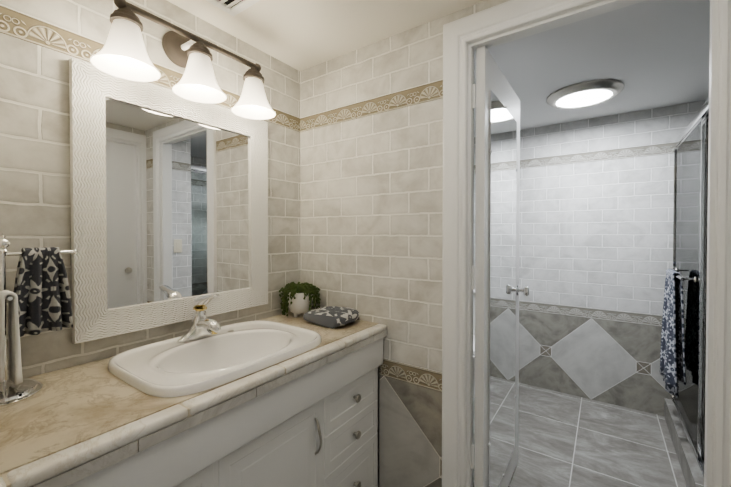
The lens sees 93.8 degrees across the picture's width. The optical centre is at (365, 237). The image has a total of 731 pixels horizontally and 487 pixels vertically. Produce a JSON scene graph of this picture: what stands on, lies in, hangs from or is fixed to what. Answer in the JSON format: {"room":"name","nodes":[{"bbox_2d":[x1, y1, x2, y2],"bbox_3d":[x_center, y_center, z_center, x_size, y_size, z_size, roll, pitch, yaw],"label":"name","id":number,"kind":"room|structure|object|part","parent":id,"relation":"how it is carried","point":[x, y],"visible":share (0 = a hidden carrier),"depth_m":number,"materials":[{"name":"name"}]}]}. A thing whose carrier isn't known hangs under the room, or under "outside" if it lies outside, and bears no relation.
{"room":"bathroom","nodes":[
{"label":"bathroom","id":0,"kind":"room"},
{"bbox_2d":[0,0,300,377],"bbox_3d":[-0.746,0.186,1.296,0.030,2.170,1.400,0,1,35],"label":"wall","id":1,"kind":"structure","parent":0,"point":[42,42],"depth_m":1.21,"materials":[{"name":"beige tile"}]},
{"bbox_3d":[-0.705,-0.115,1.367,0.008,0.712,0.572,0,1,35],"label":"mirror glass","id":2,"kind":"part","parent":1,"relation":"part of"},
{"bbox_2d":[90,0,275,119],"bbox_3d":[-0.630,-0.664,1.272,0.234,0.272,0.650,0,1,35],"label":"sconce","id":3,"kind":"object","parent":1,"relation":"attached to","point":[122,53],"visible":1,"depth_m":1.21,"materials":[{"name":"bronze nickel"},{"name":"frosted white glass"}]},
{"bbox_3d":[-0.743,-0.596,1.064,0.180,0.142,0.180,0,1,35],"label":"lamp shade","id":4,"kind":"part","parent":3,"relation":"part of","materials":[{"name":"white glass"}]},
{"bbox_3d":[-0.743,-0.587,1.064,0.060,0.069,0.060,0,1,35],"label":"bulb","id":5,"kind":"part","parent":3,"relation":"part of","materials":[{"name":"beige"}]},
{"bbox_3d":[-0.656,-0.729,1.289,0.120,0.032,0.022,0,1,35],"label":"arm","id":6,"kind":"part","parent":3,"relation":"part of"},
{"bbox_3d":[-0.608,-0.598,1.257,0.180,0.142,0.180,0,1,35],"label":"lamp shade","id":7,"kind":"part","parent":3,"relation":"part of","materials":[{"name":"white glass"}]},
{"bbox_3d":[-0.473,-0.601,1.449,0.180,0.142,0.180,0,1,35],"label":"lamp shade","id":8,"kind":"part","parent":3,"relation":"part of","materials":[{"name":"white glass"}]},
{"bbox_2d":[300,0,509,486],"bbox_3d":[0.421,0.185,1.334,1.900,2.170,0.001,0,1,35],"label":"wall","id":9,"kind":"structure","parent":0,"point":[371,166],"depth_m":1.55,"materials":[{"name":"beige tile"}]},
{"bbox_2d":[467,44,472,486],"bbox_3d":[0.417,0.255,1.363,0.011,2.030,0.026,0,1,35],"label":"trim","id":10,"kind":"structure","parent":9,"relation":"attached to","point":[470,252],"depth_m":1.35,"materials":[{"name":"white paint"}]},
{"bbox_2d":[474,46,519,486],"bbox_3d":[0.647,0.249,1.635,0.035,2.010,0.682,0,1,35],"label":"door leaf","id":11,"kind":"structure","parent":9,"relation":"in","point":[490,75],"depth_m":1.37,"materials":[{"name":"white paint"}]},
{"bbox_2d":[471,444,473,468],"bbox_3d":[0.431,0.880,1.375,0.012,0.094,0.011,0,1,35],"label":"barrel","id":12,"kind":"object","parent":11,"relation":"attached to","point":[472,456],"visible":1,"depth_m":1.37,"materials":[{"name":"white paint"}]},
{"bbox_2d":[472,266,474,289],"bbox_3d":[0.431,0.160,1.366,0.012,0.094,0.011,0,1,35],"label":"barrel","id":13,"kind":"object","parent":11,"relation":"attached to","point":[473,277],"visible":0.97,"depth_m":1.36,"materials":[{"name":"white paint"}]},
{"bbox_2d":[473,84,475,108],"bbox_3d":[0.431,-0.560,1.357,0.012,0.094,0.011,0,1,35],"label":"barrel","id":14,"kind":"object","parent":11,"relation":"attached to","point":[474,88],"visible":1,"depth_m":1.35,"materials":[{"name":"white paint"}]},
{"bbox_3d":[0.450,0.880,1.365,0.029,0.090,0.002,0,1,35],"label":"bathroom door hinge leaf","id":15,"kind":"part","parent":11,"relation":"part of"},
{"bbox_3d":[0.450,0.160,1.356,0.029,0.090,0.002,0,1,35],"label":"bathroom door hinge leaf","id":16,"kind":"part","parent":11,"relation":"part of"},
{"bbox_3d":[0.450,-0.560,1.347,0.029,0.090,0.002,0,1,35],"label":"bathroom door hinge leaf","id":17,"kind":"part","parent":11,"relation":"part of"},
{"bbox_2d":[488,90,516,486],"bbox_3d":[0.650,0.257,1.605,0.005,1.720,0.495,0,1,35],"label":"door glass","id":18,"kind":"object","parent":11,"relation":"attached to","point":[502,272],"visible":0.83,"depth_m":1.56,"materials":[{"name":"glass"}]},
{"bbox_2d":[471,0,630,48],"bbox_3d":[0.697,-0.752,1.155,0.674,0.011,0.026,0,1,35],"label":"trim","id":19,"kind":"structure","parent":9,"relation":"attached to","point":[556,19],"depth_m":1.19,"materials":[{"name":"white paint"}]},
{"bbox_2d":[442,0,730,486],"bbox_3d":[0.707,0.209,1.180,0.890,2.127,0.117,0,1,35],"label":"door frame","id":20,"kind":"structure","parent":9,"relation":"attached to","point":[460,35],"depth_m":1.33,"materials":[{"name":"white paint"}]},
{"bbox_3d":[0.734,0.208,1.219,0.890,2.127,0.021,0,1,35],"label":"casing","id":21,"kind":"part","parent":20,"relation":"part of","materials":[{"name":"white paint"}]},
{"bbox_2d":[704,0,717,486],"bbox_3d":[0.978,0.260,0.971,0.011,2.030,0.026,0,1,35],"label":"trim","id":22,"kind":"structure","parent":9,"relation":"attached to","point":[711,240],"depth_m":0.96,"materials":[{"name":"white paint"}]},
{"bbox_2d":[167,0,709,136],"bbox_3d":[0.797,-0.899,1.290,2.550,0.001,3.280,0,1,35],"label":"ceiling","id":23,"kind":"structure","parent":0,"point":[651,54],"depth_m":1.59,"materials":[{"name":"white paint"}]},
{"bbox_2d":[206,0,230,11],"bbox_3d":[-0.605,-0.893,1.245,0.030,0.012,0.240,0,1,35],"label":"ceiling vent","id":24,"kind":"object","parent":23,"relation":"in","point":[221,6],"visible":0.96,"depth_m":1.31,"materials":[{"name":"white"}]},
{"bbox_2d":[218,0,242,7],"bbox_3d":[-0.470,-0.890,1.151,0.320,0.014,0.260,0,1,35],"label":"ceiling vent","id":25,"kind":"object","parent":23,"relation":"in","point":[233,3],"depth_m":1.30,"materials":[{"name":"white"}]},
{"bbox_3d":[-0.470,-0.897,1.150,0.320,0.001,0.260,0,1,35],"label":"air vent backing","id":26,"kind":"part","parent":25,"relation":"part of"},
{"bbox_2d":[227,0,259,15],"bbox_3d":[-0.393,-0.893,1.261,0.360,0.012,0.030,0,1,35],"label":"ceiling vent","id":27,"kind":"object","parent":23,"relation":"in","point":[238,8],"visible":0.92,"depth_m":1.31,"materials":[{"name":"white"}]},
{"bbox_2d":[547,79,623,108],"bbox_3d":[1.378,-0.891,2.164,0.410,0.038,0.410,0,1,35],"label":"recessed light","id":28,"kind":"object","parent":23,"relation":"in","point":[585,94],"visible":1,"depth_m":2.10,"materials":[{"name":"white glass"}]},
{"bbox_2d":[473,383,686,486],"bbox_3d":[1.212,1.263,1.911,2.550,0.001,1.830,0,1,35],"label":"floor","id":29,"kind":"structure","parent":0,"point":[566,440],"depth_m":2.07,"materials":[{"name":"tile"}]},
{"bbox_2d":[473,290,474,397],"bbox_3d":[0.822,0.855,2.787,0.420,0.795,0.816,0,1,35],"label":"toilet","id":30,"kind":"object","parent":29,"relation":"on","point":[473,343],"visible":0.02,"depth_m":2.67,"materials":[{"name":"white ceramic"}]},
{"bbox_3d":[1.000,0.669,3.039,0.400,0.360,0.188,0,1,35],"label":"tank","id":31,"kind":"part","parent":30,"relation":"part of","materials":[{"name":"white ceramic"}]},
{"bbox_3d":[0.757,0.822,2.693,0.390,0.020,0.476,0,1,35],"label":"lid","id":32,"kind":"part","parent":30,"relation":"part of","materials":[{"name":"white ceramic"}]},
{"bbox_3d":[0.741,1.054,2.674,0.370,0.400,0.534,0,1,35],"label":"bowl","id":33,"kind":"part","parent":30,"relation":"part of","materials":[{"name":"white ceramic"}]},
{"bbox_2d":[664,97,708,486],"bbox_3d":[1.993,0.310,1.535,0.851,1.915,1.528,0,1,35],"label":"shower","id":34,"kind":"object","parent":29,"relation":"on","point":[684,413],"visible":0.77,"depth_m":1.86,"materials":[{"name":"glass"}]},
{"bbox_2d":[660,269,685,397],"bbox_3d":[1.839,0.536,2.054,0.085,0.680,0.462,0,1,35],"label":"towel","id":35,"kind":"object","parent":34,"relation":"hanging from","point":[672,363],"visible":1,"depth_m":1.95,"materials":[{"name":"fabric"}]},
{"bbox_3d":[1.511,0.259,1.429,0.006,1.690,0.732,0,1,35],"label":"glass","id":36,"kind":"part","parent":34,"relation":"part of","materials":[{"name":"clear glass"}]},
{"bbox_2d":[474,100,705,415],"bbox_3d":[1.737,0.169,2.647,2.550,2.170,0.001,0,1,35],"label":"wall","id":37,"kind":"structure","parent":0,"point":[596,232],"depth_m":2.61,"materials":[{"name":"white tile"}]},
{"label":"floor","id":38,"kind":"structure","parent":0,"visible":0},
{"bbox_2d":[0,312,386,486],"bbox_3d":[-0.485,0.836,1.213,0.557,0.871,1.246,0,1,35],"label":"bathroom vanity","id":39,"kind":"object","parent":38,"relation":"on","point":[309,418],"visible":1,"depth_m":0.94,"materials":[{"name":"white painted wood"},{"name":"marble"},{"name":"brushed nickel"}]},
{"bbox_2d":[0,233,78,406],"bbox_3d":[-0.911,0.197,0.916,0.180,0.416,0.228,0,1,35],"label":"towel stand","id":40,"kind":"object","parent":39,"relation":"on","point":[12,393],"visible":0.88,"depth_m":0.88,"materials":[{"name":"silver metal"}]},
{"bbox_3d":[-0.935,0.208,0.882,0.013,0.335,0.013,0,1,35],"label":"post","id":41,"kind":"part","parent":40,"relation":"part of","materials":[{"name":"silver metal"}]},
{"bbox_2d":[0,290,22,384],"bbox_3d":[-0.893,0.248,0.855,0.064,0.230,0.047,0,1,35],"label":"hand towel","id":42,"kind":"object","parent":40,"relation":"hanging from","point":[15,366],"visible":0.96,"depth_m":0.85,"materials":[{"name":"white fabric"}]},
{"bbox_3d":[-0.891,0.042,0.941,0.010,0.010,0.139,0,1,35],"label":"arm","id":43,"kind":"part","parent":40,"relation":"part of"},
{"bbox_2d":[14,247,72,336],"bbox_3d":[-0.888,0.142,0.939,0.073,0.230,0.124,0,1,35],"label":"patterned hand towel","id":44,"kind":"object","parent":40,"relation":"hanging from","point":[41,288],"visible":0.96,"depth_m":0.94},
{"bbox_3d":[-0.532,0.887,0.752,0.020,0.571,0.423,0,1,35],"label":"door","id":45,"kind":"part","parent":39,"relation":"part of","materials":[{"name":"white wood"}]},
{"bbox_2d":[108,320,321,397],"bbox_3d":[-0.492,0.456,1.209,0.472,0.158,0.619,0,1,35],"label":"sink basin","id":46,"kind":"object","parent":39,"relation":"in","point":[170,368],"visible":0.77,"depth_m":1.18,"materials":[{"name":"white ceramic"}]},
{"bbox_2d":[177,294,220,341],"bbox_3d":[-0.598,0.295,1.282,0.162,0.178,0.157,0,1,35],"label":"faucet","id":47,"kind":"object","parent":46,"relation":"on","point":[202,326],"visible":1,"depth_m":1.28,"materials":[{"name":"silver metal"}]},
{"bbox_3d":[-0.593,0.236,1.277,0.136,0.062,0.050,0,1,35],"label":"lever","id":48,"kind":"part","parent":47,"relation":"part of","materials":[{"name":"silver metal"}]},
{"bbox_3d":[-0.584,0.327,1.272,0.126,0.054,0.046,0,1,35],"label":"spout","id":49,"kind":"part","parent":47,"relation":"part of","materials":[{"name":"silver metal"}]},
{"bbox_3d":[-0.287,0.883,1.103,0.020,0.571,0.420,0,1,35],"label":"door","id":50,"kind":"part","parent":39,"relation":"part of","materials":[{"name":"white wood"}]},
{"bbox_2d":[279,282,320,316],"bbox_3d":[-0.334,0.309,1.731,0.189,0.172,0.204,0,1,35],"label":"potted plant","id":51,"kind":"object","parent":39,"relation":"on","point":[298,298],"visible":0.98,"depth_m":1.68,"materials":[{"name":"green plant"}]},
{"bbox_2d":[287,292,312,316],"bbox_3d":[-0.330,0.332,1.724,0.132,0.127,0.132,0,1,35],"label":"pot","id":52,"kind":"object","parent":51,"relation":"attached to","point":[298,305],"depth_m":1.67,"materials":[{"name":"white ceramic"}]},
{"bbox_3d":[-0.170,0.717,1.229,0.031,0.135,0.019,0,1,35],"label":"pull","id":53,"kind":"part","parent":39,"relation":"part of","materials":[{"name":"silver metal"}]},
{"bbox_2d":[303,306,359,328],"bbox_3d":[-0.158,0.363,1.597,0.230,0.066,0.165,0,1,35],"label":"towel","id":54,"kind":"object","parent":39,"relation":"on","point":[332,317],"visible":1,"depth_m":1.53,"materials":[{"name":"grey fabric"}]},
{"bbox_3d":[-0.055,1.030,1.435,0.020,0.267,0.373,0,1,35],"label":"drawer","id":55,"kind":"part","parent":39,"relation":"part of","materials":[{"name":"white wood"}]},
{"bbox_3d":[-0.055,0.817,1.433,0.020,0.148,0.373,0,1,35],"label":"drawer","id":56,"kind":"part","parent":39,"relation":"part of","materials":[{"name":"white wood"}]},
{"bbox_3d":[-0.055,0.665,1.431,0.020,0.144,0.373,0,1,35],"label":"drawer","id":57,"kind":"part","parent":39,"relation":"part of","materials":[{"name":"white wood"}]},
{"bbox_3d":[-0.036,1.029,1.423,0.026,0.033,0.033,0,1,35],"label":"knob","id":58,"kind":"part","parent":39,"relation":"part of","materials":[{"name":"silver metal"}]},
{"bbox_3d":[-0.036,0.817,1.420,0.026,0.033,0.033,0,1,35],"label":"knob","id":59,"kind":"part","parent":39,"relation":"part of","materials":[{"name":"silver metal"}]},
{"bbox_3d":[-0.036,0.665,1.418,0.026,0.033,0.033,0,1,35],"label":"knob","id":60,"kind":"part","parent":39,"relation":"part of","materials":[{"name":"silver metal"}]},
{"bbox_3d":[0.840,0.284,1.841,0.034,0.021,0.020,0,1,35],"label":"door knob","id":61,"kind":"object","parent":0,"visible":0},
{"bbox_2d":[524,286,529,295],"bbox_3d":[0.862,0.284,1.826,0.026,0.050,0.050,0,1,35],"label":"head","id":62,"kind":"object","parent":61,"relation":"attached to","point":[526,290],"visible":1,"depth_m":1.81}
]}

